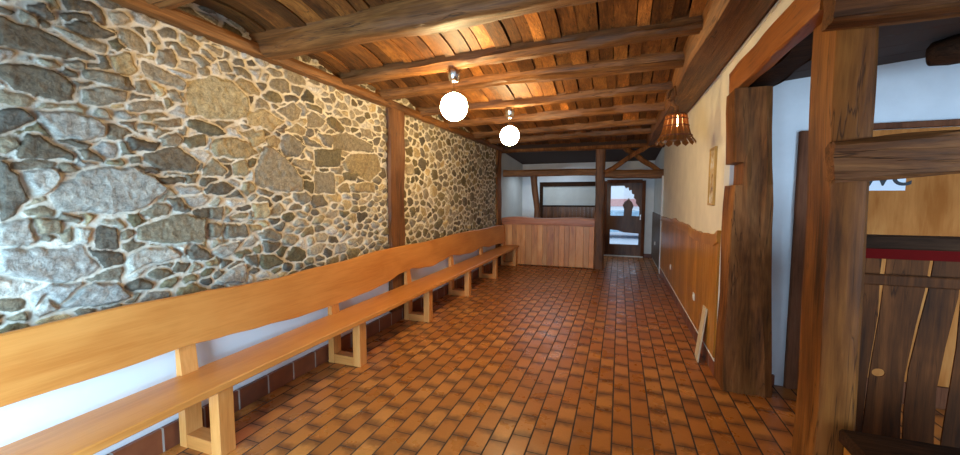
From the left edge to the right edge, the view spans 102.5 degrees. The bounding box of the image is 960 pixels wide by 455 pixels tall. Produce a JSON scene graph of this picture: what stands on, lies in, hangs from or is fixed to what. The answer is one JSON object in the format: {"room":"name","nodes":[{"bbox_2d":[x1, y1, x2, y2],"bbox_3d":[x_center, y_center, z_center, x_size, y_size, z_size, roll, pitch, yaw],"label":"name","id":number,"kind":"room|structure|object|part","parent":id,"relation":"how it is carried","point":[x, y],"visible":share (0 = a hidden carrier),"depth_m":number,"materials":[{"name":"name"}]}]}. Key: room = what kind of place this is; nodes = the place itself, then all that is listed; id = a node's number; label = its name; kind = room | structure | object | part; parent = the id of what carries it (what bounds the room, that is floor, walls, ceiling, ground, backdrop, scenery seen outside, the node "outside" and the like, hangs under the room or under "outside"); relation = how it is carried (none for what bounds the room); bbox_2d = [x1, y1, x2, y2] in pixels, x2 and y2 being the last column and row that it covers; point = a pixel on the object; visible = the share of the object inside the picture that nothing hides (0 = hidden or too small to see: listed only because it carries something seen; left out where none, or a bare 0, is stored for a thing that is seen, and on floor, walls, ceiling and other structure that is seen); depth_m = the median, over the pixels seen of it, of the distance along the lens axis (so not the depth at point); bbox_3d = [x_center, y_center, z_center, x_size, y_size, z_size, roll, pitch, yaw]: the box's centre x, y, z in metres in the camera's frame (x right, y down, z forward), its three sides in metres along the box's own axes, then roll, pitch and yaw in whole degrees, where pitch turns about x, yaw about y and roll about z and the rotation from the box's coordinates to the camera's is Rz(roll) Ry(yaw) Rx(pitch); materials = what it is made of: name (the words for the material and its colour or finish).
{"room":"rustic tavern","nodes":[
{"label":"rustic tavern","id":0,"kind":"room"},
{"bbox_2d":[0,0,496,454],"bbox_3d":[-0.947,-0.292,4.995,0.053,2.920,7.861,2,5,20],"label":"wall","id":1,"kind":"structure","parent":0,"point":[143,158],"depth_m":2.37,"materials":[{"name":"stone"}]},
{"bbox_2d":[106,258,500,454],"bbox_3d":[-1.107,1.122,4.660,0.030,0.150,9.420,2,5,20],"label":"baseboard","id":2,"kind":"structure","parent":1,"relation":"attached to","point":[160,440],"depth_m":3.07,"materials":[{"name":"tile"}]},
{"bbox_2d":[109,0,502,150],"bbox_3d":[-1.111,-1.443,4.401,0.121,0.110,9.300,2,5,20],"label":"wall plate","id":3,"kind":"object","parent":1,"relation":"attached to","point":[175,17],"visible":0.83,"depth_m":2.84,"materials":[{"name":"brown wood"}]},
{"bbox_2d":[192,0,706,145],"bbox_3d":[0.352,-1.533,3.974,3.360,0.144,9.410,2,5,20],"label":"ceiling","id":4,"kind":"structure","parent":0,"point":[250,15],"depth_m":3.17,"materials":[{"name":"brown wood"}]},
{"bbox_2d":[145,0,194,9],"bbox_3d":[-0.507,-1.317,1.677,3.158,0.202,0.177,2,5,21],"label":"ceiling beam","id":5,"kind":"structure","parent":4,"relation":"attached to","point":[162,4],"depth_m":2.19,"materials":[{"name":"brown wood"}]},
{"bbox_2d":[249,0,605,59],"bbox_3d":[-0.242,-1.350,2.406,3.160,0.239,0.232,2,5,21],"label":"ceiling beam","id":6,"kind":"structure","parent":4,"relation":"attached to","point":[402,18],"depth_m":2.44,"materials":[{"name":"brown wood"}]},
{"bbox_2d":[335,8,702,85],"bbox_3d":[0.037,-1.425,3.176,3.161,0.184,0.165,2,5,22],"label":"ceiling beam","id":7,"kind":"structure","parent":4,"relation":"attached to","point":[683,26],"depth_m":2.96,"materials":[{"name":"brown wood"}]},
{"bbox_2d":[440,65,467,120],"bbox_3d":[-0.225,-1.148,3.322,0.236,0.448,0.236,2,5,20],"label":"globe pendant","id":8,"kind":"object","parent":7,"relation":"hanging from","point":[453,106],"visible":1,"depth_m":3.26,"materials":[{"name":"white glass"}]},
{"bbox_3d":[-0.225,-1.041,3.330,0.236,0.232,0.236,2,5,20],"label":"globe","id":9,"kind":"part","parent":8,"relation":"part of","materials":[{"name":"white glass"}]},
{"bbox_2d":[375,45,683,100],"bbox_3d":[0.255,-1.470,3.776,3.163,0.192,0.157,2,5,23],"label":"ceiling beam","id":10,"kind":"structure","parent":4,"relation":"attached to","point":[653,61],"depth_m":3.53,"materials":[{"name":"brown wood"}]},
{"bbox_2d":[415,78,672,116],"bbox_3d":[0.564,-1.537,4.624,3.165,0.178,0.153,2,5,24],"label":"ceiling beam","id":11,"kind":"structure","parent":4,"relation":"attached to","point":[651,88],"depth_m":4.40,"materials":[{"name":"brown wood"}]},
{"bbox_2d":[500,107,518,145],"bbox_3d":[0.366,-1.237,4.743,0.236,0.448,0.236,2,5,20],"label":"globe pendant","id":12,"kind":"object","parent":11,"relation":"hanging from","point":[509,135],"visible":1,"depth_m":4.68,"materials":[{"name":"white glass"}]},
{"bbox_3d":[0.366,-1.130,4.752,0.236,0.232,0.236,2,5,20],"label":"globe","id":13,"kind":"part","parent":12,"relation":"part of","materials":[{"name":"white glass"}]},
{"bbox_2d":[444,98,664,127],"bbox_3d":[0.864,-1.597,5.449,3.165,0.188,0.156,2,5,23],"label":"ceiling beam","id":14,"kind":"structure","parent":4,"relation":"attached to","point":[638,107],"depth_m":5.26,"materials":[{"name":"brown wood"}]},
{"bbox_2d":[470,115,656,138],"bbox_3d":[1.220,-1.675,6.427,3.175,0.180,0.170,2,5,25],"label":"ceiling beam","id":15,"kind":"structure","parent":4,"relation":"attached to","point":[604,124],"depth_m":6.19,"materials":[{"name":"brown wood"}]},
{"bbox_2d":[487,125,650,143],"bbox_3d":[1.525,-1.734,7.268,3.174,0.178,0.159,2,5,26],"label":"ceiling beam","id":16,"kind":"structure","parent":4,"relation":"attached to","point":[522,139],"depth_m":7.06,"materials":[{"name":"brown wood"}]},
{"bbox_2d":[647,0,777,145],"bbox_3d":[1.961,-1.469,3.388,0.412,0.327,9.500,2,5,20],"label":"ceiling beam","id":17,"kind":"structure","parent":4,"relation":"attached to","point":[727,24],"depth_m":2.78,"materials":[{"name":"brown wood"}]},
{"bbox_2d":[655,86,696,146],"bbox_3d":[1.892,-1.075,3.710,0.364,0.548,0.355,2,5,20],"label":"hanging lamp","id":18,"kind":"object","parent":17,"relation":"hanging from","point":[676,129],"visible":1,"depth_m":3.65,"materials":[{"name":"brown"}]},
{"bbox_2d":[501,153,522,224],"bbox_3d":[0.685,-0.616,9.998,0.260,2.800,2.400,2,5,20],"label":"wall","id":19,"kind":"structure","parent":0,"point":[511,187],"depth_m":9.88,"materials":[{"name":"grey paint"}]},
{"bbox_2d":[360,0,691,123],"bbox_3d":[1.510,-1.679,3.461,6.200,0.060,9.560,2,5,20],"label":"roof","id":20,"kind":"structure","parent":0,"point":[365,0],"depth_m":3.38,"materials":[{"name":"brown wood"}]},
{"bbox_2d":[160,256,944,454],"bbox_3d":[1.901,1.250,4.765,6.200,0.120,11.850,2,5,20],"label":"floor","id":21,"kind":"structure","parent":0,"point":[537,360],"depth_m":3.09,"materials":[{"name":"tile"}]},
{"bbox_2d":[0,225,518,454],"bbox_3d":[-0.797,0.705,4.771,0.400,0.965,8.900,2,5,20],"label":"bench","id":22,"kind":"object","parent":21,"relation":"on","point":[36,360],"visible":1,"depth_m":2.39,"materials":[{"name":"brown wood"}]},
{"bbox_3d":[-1.834,0.968,2.421,0.063,0.800,0.100,2,5,20],"label":"leg","id":23,"kind":"part","parent":22,"relation":"part of","materials":[{"name":"brown wood"}]},
{"bbox_3d":[-1.703,1.328,2.401,0.215,0.085,0.100,2,5,20],"label":"foot rail","id":24,"kind":"part","parent":22,"relation":"part of","materials":[{"name":"brown wood"}]},
{"bbox_3d":[-1.564,1.167,2.338,0.080,0.415,0.100,2,5,20],"label":"leg","id":25,"kind":"part","parent":22,"relation":"part of","materials":[{"name":"brown wood"}]},
{"bbox_3d":[-1.385,0.873,3.654,0.063,0.800,0.100,2,5,20],"label":"leg","id":26,"kind":"part","parent":22,"relation":"part of","materials":[{"name":"brown wood"}]},
{"bbox_3d":[-1.255,1.234,3.634,0.215,0.085,0.100,2,5,20],"label":"foot rail","id":27,"kind":"part","parent":22,"relation":"part of","materials":[{"name":"brown wood"}]},
{"bbox_3d":[-1.116,1.073,3.571,0.080,0.415,0.100,2,5,20],"label":"leg","id":28,"kind":"part","parent":22,"relation":"part of","materials":[{"name":"brown wood"}]},
{"bbox_3d":[-0.922,0.776,4.929,0.063,0.800,0.100,2,5,20],"label":"leg","id":29,"kind":"part","parent":22,"relation":"part of","materials":[{"name":"brown wood"}]},
{"bbox_3d":[-0.791,1.136,4.909,0.215,0.085,0.100,2,5,20],"label":"foot rail","id":30,"kind":"part","parent":22,"relation":"part of","materials":[{"name":"brown wood"}]},
{"bbox_3d":[-0.652,0.975,4.846,0.080,0.415,0.100,2,5,20],"label":"leg","id":31,"kind":"part","parent":22,"relation":"part of","materials":[{"name":"brown wood"}]},
{"bbox_3d":[-0.462,0.679,6.194,0.063,0.800,0.100,2,5,20],"label":"leg","id":32,"kind":"part","parent":22,"relation":"part of","materials":[{"name":"brown wood"}]},
{"bbox_3d":[-0.331,1.039,6.174,0.215,0.085,0.100,2,5,20],"label":"foot rail","id":33,"kind":"part","parent":22,"relation":"part of","materials":[{"name":"brown wood"}]},
{"bbox_3d":[-0.192,0.878,6.111,0.080,0.415,0.100,2,5,20],"label":"leg","id":34,"kind":"part","parent":22,"relation":"part of","materials":[{"name":"brown wood"}]},
{"bbox_3d":[0.022,0.577,7.525,0.063,0.800,0.100,2,5,20],"label":"leg","id":35,"kind":"part","parent":22,"relation":"part of","materials":[{"name":"brown wood"}]},
{"bbox_3d":[0.153,0.937,7.505,0.215,0.085,0.100,2,5,20],"label":"foot rail","id":36,"kind":"part","parent":22,"relation":"part of","materials":[{"name":"brown wood"}]},
{"bbox_3d":[0.292,0.776,7.442,0.080,0.415,0.100,2,5,20],"label":"leg","id":37,"kind":"part","parent":22,"relation":"part of","materials":[{"name":"brown wood"}]},
{"bbox_3d":[0.527,0.470,8.912,0.063,0.800,0.100,2,5,20],"label":"leg","id":38,"kind":"part","parent":22,"relation":"part of","materials":[{"name":"brown wood"}]},
{"bbox_3d":[0.657,0.831,8.893,0.215,0.085,0.100,2,5,20],"label":"foot rail","id":39,"kind":"part","parent":22,"relation":"part of","materials":[{"name":"brown wood"}]},
{"bbox_3d":[0.796,0.670,8.830,0.080,0.415,0.100,2,5,20],"label":"leg","id":40,"kind":"part","parent":22,"relation":"part of","materials":[{"name":"brown wood"}]},
{"bbox_2d":[502,216,594,268],"bbox_3d":[1.562,0.316,8.876,2.080,1.113,0.440,2,5,20],"label":"counter","id":41,"kind":"object","parent":21,"relation":"on","point":[554,242],"depth_m":8.67,"materials":[{"name":"brown wood"}]},
{"bbox_2d":[530,176,540,217],"bbox_3d":[1.268,-0.701,8.799,0.240,0.957,0.143,2,5,20],"label":"post","id":42,"kind":"object","parent":41,"relation":"on","point":[534,186],"visible":0.98,"depth_m":8.74,"materials":[{"name":"brown wood"}]},
{"bbox_2d":[503,169,595,176],"bbox_3d":[1.532,-1.230,8.660,2.073,0.170,0.166,2,5,20],"label":"beam","id":43,"kind":"structure","parent":42,"relation":"on","point":[537,172],"depth_m":8.58,"materials":[{"name":"brown wood"}]},
{"bbox_2d":[593,149,605,269],"bbox_3d":[2.596,-0.399,8.351,0.223,2.621,0.206,2,5,20],"label":"frame post","id":44,"kind":"object","parent":21,"relation":"on","point":[600,156],"visible":0.97,"depth_m":8.27,"materials":[{"name":"brown wood"}]},
{"bbox_2d":[501,143,664,152],"bbox_3d":[2.137,-1.767,8.366,3.561,0.202,0.205,2,5,20],"label":"beam","id":45,"kind":"structure","parent":44,"relation":"on","point":[619,146],"depth_m":8.28,"materials":[{"name":"brown wood"}]},
{"bbox_2d":[604,145,649,173],"bbox_3d":[3.071,-1.435,8.034,0.935,0.658,0.178,2,5,20],"label":"brace","id":46,"kind":"object","parent":44,"relation":"attached to","point":[642,149],"visible":0.91,"depth_m":7.97,"materials":[{"name":"brown wood"}]},
{"bbox_2d":[605,169,663,178],"bbox_3d":[3.216,-1.121,8.059,1.157,0.206,0.170,2,5,20],"label":"beam","id":47,"kind":"structure","parent":44,"relation":"attached to","point":[638,173],"depth_m":7.98,"materials":[{"name":"brown wood"}]},
{"bbox_2d":[623,148,659,169],"bbox_3d":[3.356,-1.443,8.031,0.803,0.645,0.162,2,5,20],"label":"brace","id":48,"kind":"object","parent":47,"relation":"attached to","point":[638,157],"visible":0.71,"depth_m":7.97,"materials":[{"name":"brown wood"}]},
{"bbox_2d":[604,255,642,257],"bbox_3d":[3.792,0.757,10.238,0.990,0.025,0.070,2,5,20],"label":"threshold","id":49,"kind":"structure","parent":21,"relation":"on","point":[604,255],"depth_m":10.22,"materials":[{"name":"brown plastic"}]},
{"bbox_2d":[694,305,707,361],"bbox_3d":[2.134,1.014,3.719,0.075,0.510,0.244,2,5,23],"label":"board","id":50,"kind":"object","parent":21,"relation":"on","point":[704,310],"visible":1,"depth_m":3.69,"materials":[{"name":"beige wood"}]},
{"bbox_2d":[714,86,772,397],"bbox_3d":[2.152,0.126,3.073,0.364,2.380,0.284,2,5,20],"label":"post","id":51,"kind":"object","parent":21,"relation":"on","point":[743,346],"visible":1,"depth_m":2.98,"materials":[{"name":"brown wood"}]},
{"bbox_2d":[729,0,823,93],"bbox_3d":[1.804,-1.111,2.409,0.089,0.197,1.556,2,5,20],"label":"header beam","id":52,"kind":"structure","parent":51,"relation":"on","point":[800,19],"depth_m":2.17,"materials":[{"name":"brown wood"}]},
{"bbox_2d":[749,32,812,86],"bbox_3d":[2.000,-1.140,2.476,0.243,0.204,1.296,2,5,20],"label":"lintel","id":53,"kind":"object","parent":51,"relation":"on","point":[800,54],"visible":0.25,"depth_m":2.50,"materials":[{"name":"brown wood"}]},
{"bbox_2d":[791,23,878,454],"bbox_3d":[1.699,0.129,1.850,0.192,2.560,0.273,2,5,20],"label":"post","id":54,"kind":"object","parent":21,"relation":"on","point":[843,82],"visible":0.85,"depth_m":1.76,"materials":[{"name":"brown wood"}]},
{"bbox_2d":[821,0,959,31],"bbox_3d":[2.323,-0.951,1.328,1.787,0.268,0.140,2,5,20],"label":"top timber","id":55,"kind":"object","parent":54,"relation":"on","point":[837,14],"visible":1,"depth_m":1.56,"materials":[{"name":"brown wood"}]},
{"bbox_2d":[825,130,959,183],"bbox_3d":[2.378,-0.312,1.432,1.733,0.275,0.106,2,5,19],"label":"crossbeam","id":56,"kind":"object","parent":54,"relation":"attached to","point":[924,153],"visible":1,"depth_m":1.62,"materials":[{"name":"brown wood"}]},
{"bbox_2d":[838,429,959,454],"bbox_3d":[2.016,1.178,1.480,0.955,0.525,0.220,2,5,20],"label":"bench","id":57,"kind":"object","parent":21,"relation":"on","point":[854,442],"visible":1,"depth_m":1.60,"materials":[{"name":"brown wood"}]},
{"bbox_3d":[1.612,1.198,1.639,0.060,0.460,0.160,2,5,20],"label":"leg","id":58,"kind":"part","parent":57,"relation":"part of","materials":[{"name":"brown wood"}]},
{"bbox_2d":[855,234,959,447],"bbox_3d":[2.384,0.717,2.132,0.830,1.345,0.080,2,5,20],"label":"gate","id":59,"kind":"object","parent":21,"relation":"on","point":[905,278],"visible":0.67,"depth_m":2.12,"materials":[{"name":"brown wood"}]},
{"bbox_3d":[2.375,0.292,2.076,0.830,0.060,0.030,2,5,20],"label":"cross rail","id":60,"kind":"part","parent":59,"relation":"part of","materials":[{"name":"brown wood"}]},
{"bbox_3d":[2.385,0.083,2.089,0.830,0.075,0.070,2,5,20],"label":"rail","id":61,"kind":"part","parent":59,"relation":"part of","materials":[{"name":"brown wood"}]},
{"bbox_2d":[502,134,661,163],"bbox_3d":[2.486,-1.917,9.377,3.700,0.490,2.350,2,5,20],"label":"ceiling","id":62,"kind":"structure","parent":0,"point":[612,155],"depth_m":9.24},
{"bbox_2d":[522,160,654,253],"bbox_3d":[2.892,-0.658,10.553,3.730,2.800,0.150,2,5,20],"label":"wall","id":63,"kind":"structure","parent":0,"point":[527,198],"depth_m":10.44,"materials":[{"name":"white paint"}]},
{"bbox_2d":[540,182,594,218],"bbox_3d":[2.419,-0.739,10.623,1.550,1.030,0.070,2,5,20],"label":"window","id":64,"kind":"structure","parent":63,"relation":"in","point":[557,199],"depth_m":10.62,"materials":[{"name":"brown glass"}]},
{"bbox_3d":[2.452,-0.409,10.636,1.439,0.330,0.030,2,5,20],"label":"plank panel","id":65,"kind":"part","parent":64,"relation":"part of","materials":[{"name":"brown wood"}]},
{"bbox_3d":[2.457,-0.874,10.614,1.440,0.520,0.020,2,5,20],"label":"pane","id":66,"kind":"part","parent":64,"relation":"part of","materials":[{"name":"white glass"}]},
{"bbox_2d":[604,179,645,256],"bbox_3d":[3.819,-0.247,10.222,1.020,2.030,0.197,2,5,20],"label":"door","id":67,"kind":"structure","parent":63,"relation":"in","point":[627,223],"depth_m":10.15,"materials":[{"name":"brown wood"}]},
{"bbox_2d":[644,254,651,257],"bbox_3d":[4.372,0.736,10.031,0.200,0.100,0.020,2,5,20],"label":"baseboard","id":68,"kind":"structure","parent":63,"relation":"attached to","point":[645,255],"depth_m":10.02,"materials":[{"name":"tile"}]},
{"bbox_2d":[652,65,729,329],"bbox_3d":[4.378,-0.322,6.171,2.380,2.800,7.100,2,5,20],"label":"wall","id":69,"kind":"structure","parent":0,"point":[686,168],"depth_m":4.27,"materials":[{"name":"beige paint"}]},
{"bbox_2d":[651,212,660,268],"bbox_3d":[4.084,0.243,8.940,0.025,1.130,2.109,2,5,20],"label":"panelling","id":70,"kind":"object","parent":69,"relation":"attached to","point":[655,217],"visible":0.94,"depth_m":8.79,"materials":[{"name":"wood"}]},
{"bbox_2d":[658,176,663,273],"bbox_3d":[3.711,-0.051,7.864,0.050,2.000,0.080,2,5,20],"label":"trim","id":71,"kind":"structure","parent":69,"relation":"attached to","point":[662,176],"depth_m":7.81,"materials":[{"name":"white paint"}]},
{"bbox_2d":[660,269,713,375],"bbox_3d":[2.882,1.056,5.649,0.025,0.130,4.916,2,5,20],"label":"baseboard","id":72,"kind":"structure","parent":69,"relation":"attached to","point":[705,353],"depth_m":4.51,"materials":[{"name":"wood"}]},
{"bbox_2d":[660,268,713,360],"bbox_3d":[2.878,0.981,5.648,0.017,0.020,4.910,2,5,20],"label":"trim","id":73,"kind":"structure","parent":69,"relation":"attached to","point":[660,268],"depth_m":4.52,"materials":[{"name":"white wood"}]},
{"bbox_2d":[660,216,720,357],"bbox_3d":[2.865,0.411,5.593,0.034,1.122,4.820,2,5,20],"label":"wainscot","id":74,"kind":"structure","parent":69,"relation":"attached to","point":[693,256],"depth_m":4.30,"materials":[{"name":"brown wood"}]},
{"bbox_2d":[707,146,717,205],"bbox_3d":[2.180,-0.477,3.614,0.022,0.540,0.230,2,5,20],"label":"picture frame","id":75,"kind":"object","parent":69,"relation":"attached to","point":[713,152],"visible":1,"depth_m":3.60,"materials":[{"name":"brown wood"}]},
{"bbox_2d":[709,150,713,202],"bbox_3d":[2.183,-0.477,3.613,0.008,0.496,0.186,2,5,20],"label":"print","id":76,"kind":"object","parent":75,"relation":"attached to","point":[711,154],"depth_m":3.64},
{"bbox_2d":[720,0,793,75],"bbox_3d":[1.413,-1.222,1.126,0.212,0.235,4.850,2,5,20],"label":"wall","id":77,"kind":"structure","parent":0,"point":[780,6],"depth_m":2.49,"materials":[{"name":"beige paint"}]},
{"bbox_2d":[729,58,959,385],"bbox_3d":[3.182,0.013,2.840,2.348,2.640,0.008,2,5,20],"label":"wall","id":78,"kind":"structure","parent":0,"point":[910,90],"depth_m":3.02,"materials":[{"name":"white paint"}]},
{"bbox_2d":[783,119,959,409],"bbox_3d":[3.245,0.286,2.812,1.595,2.100,0.042,2,5,20],"label":"door","id":79,"kind":"structure","parent":78,"relation":"in","point":[930,205],"depth_m":2.83,"materials":[{"name":"orange wood"}]},
{"bbox_3d":[3.250,1.250,2.892,1.420,0.165,0.027,2,5,20],"label":"panel","id":80,"kind":"part","parent":79,"relation":"part of","materials":[{"name":"brown wood"}]},
{"bbox_2d":[869,178,911,190],"bbox_3d":[2.995,-0.361,2.843,0.291,0.175,0.005,2,5,20],"label":"paper sign","id":81,"kind":"object","parent":79,"relation":"attached to","point":[895,184],"visible":0.47,"depth_m":2.84,"materials":[{"name":"white paper"}]},
{"bbox_2d":[785,17,959,80],"bbox_3d":[2.655,-1.106,1.080,2.200,0.240,3.494,2,5,20],"label":"ceiling","id":82,"kind":"structure","parent":0,"point":[909,41],"depth_m":2.34,"materials":[{"name":"grey paint"}]},
{"bbox_2d":[925,34,959,65],"bbox_3d":[3.364,-1.079,1.921,1.526,0.229,0.253,4,6,41],"label":"log","id":83,"kind":"object","parent":82,"relation":"attached to","point":[946,51],"visible":1,"depth_m":2.31,"materials":[{"name":"brown wood"}]},
{"bbox_3d":[-1.299,-0.268,4.479,0.300,2.950,9.350,2,5,20],"label":"wall","id":84,"kind":"structure","parent":0,"visible":0},
{"bbox_2d":[385,107,404,311],"bbox_3d":[-1.048,-0.201,4.761,0.127,2.454,0.375,2,5,20],"label":"wall post","id":85,"kind":"object","parent":84,"relation":"attached to","point":[395,119],"visible":0.62,"depth_m":4.69,"materials":[{"name":"brown wood"}]},
{"bbox_2d":[495,150,501,258],"bbox_3d":[0.390,-0.501,8.760,0.146,2.445,0.333,2,5,20],"label":"wall post","id":86,"kind":"object","parent":84,"relation":"attached to","point":[498,153],"visible":0.55,"depth_m":8.65,"materials":[{"name":"brown wood"}]},
{"label":"outside","id":87,"kind":"structure","parent":0,"visible":0},
{"bbox_2d":[610,232,637,244],"bbox_3d":[5.973,0.396,16.554,16.000,0.100,12.950,2,5,20],"label":"ground","id":88,"kind":"structure","parent":87,"point":[615,237],"depth_m":15.35,"materials":[{"name":"white snow"}]},
{"bbox_2d":[610,210,638,231],"bbox_3d":[5.927,-0.148,15.943,3.600,1.080,1.650,2,5,20],"label":"van","id":89,"kind":"object","parent":88,"relation":"on","point":[613,212],"visible":0.02,"depth_m":15.27,"materials":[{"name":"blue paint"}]},
{"bbox_2d":[611,186,638,209],"bbox_3d":[6.885,-2.368,18.864,16.000,5.060,0.400,2,5,20],"label":"wall","id":90,"kind":"structure","parent":88,"relation":"on","point":[617,192],"depth_m":18.73,"materials":[{"name":"white paint"}]},
{"bbox_2d":[611,199,637,205],"bbox_3d":[6.807,-1.210,18.736,16.000,0.350,0.060,2,5,20],"label":"wall band","id":91,"kind":"object","parent":90,"relation":"attached to","point":[614,202],"visible":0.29,"depth_m":18.70,"materials":[{"name":"pink paint"}]}
]}

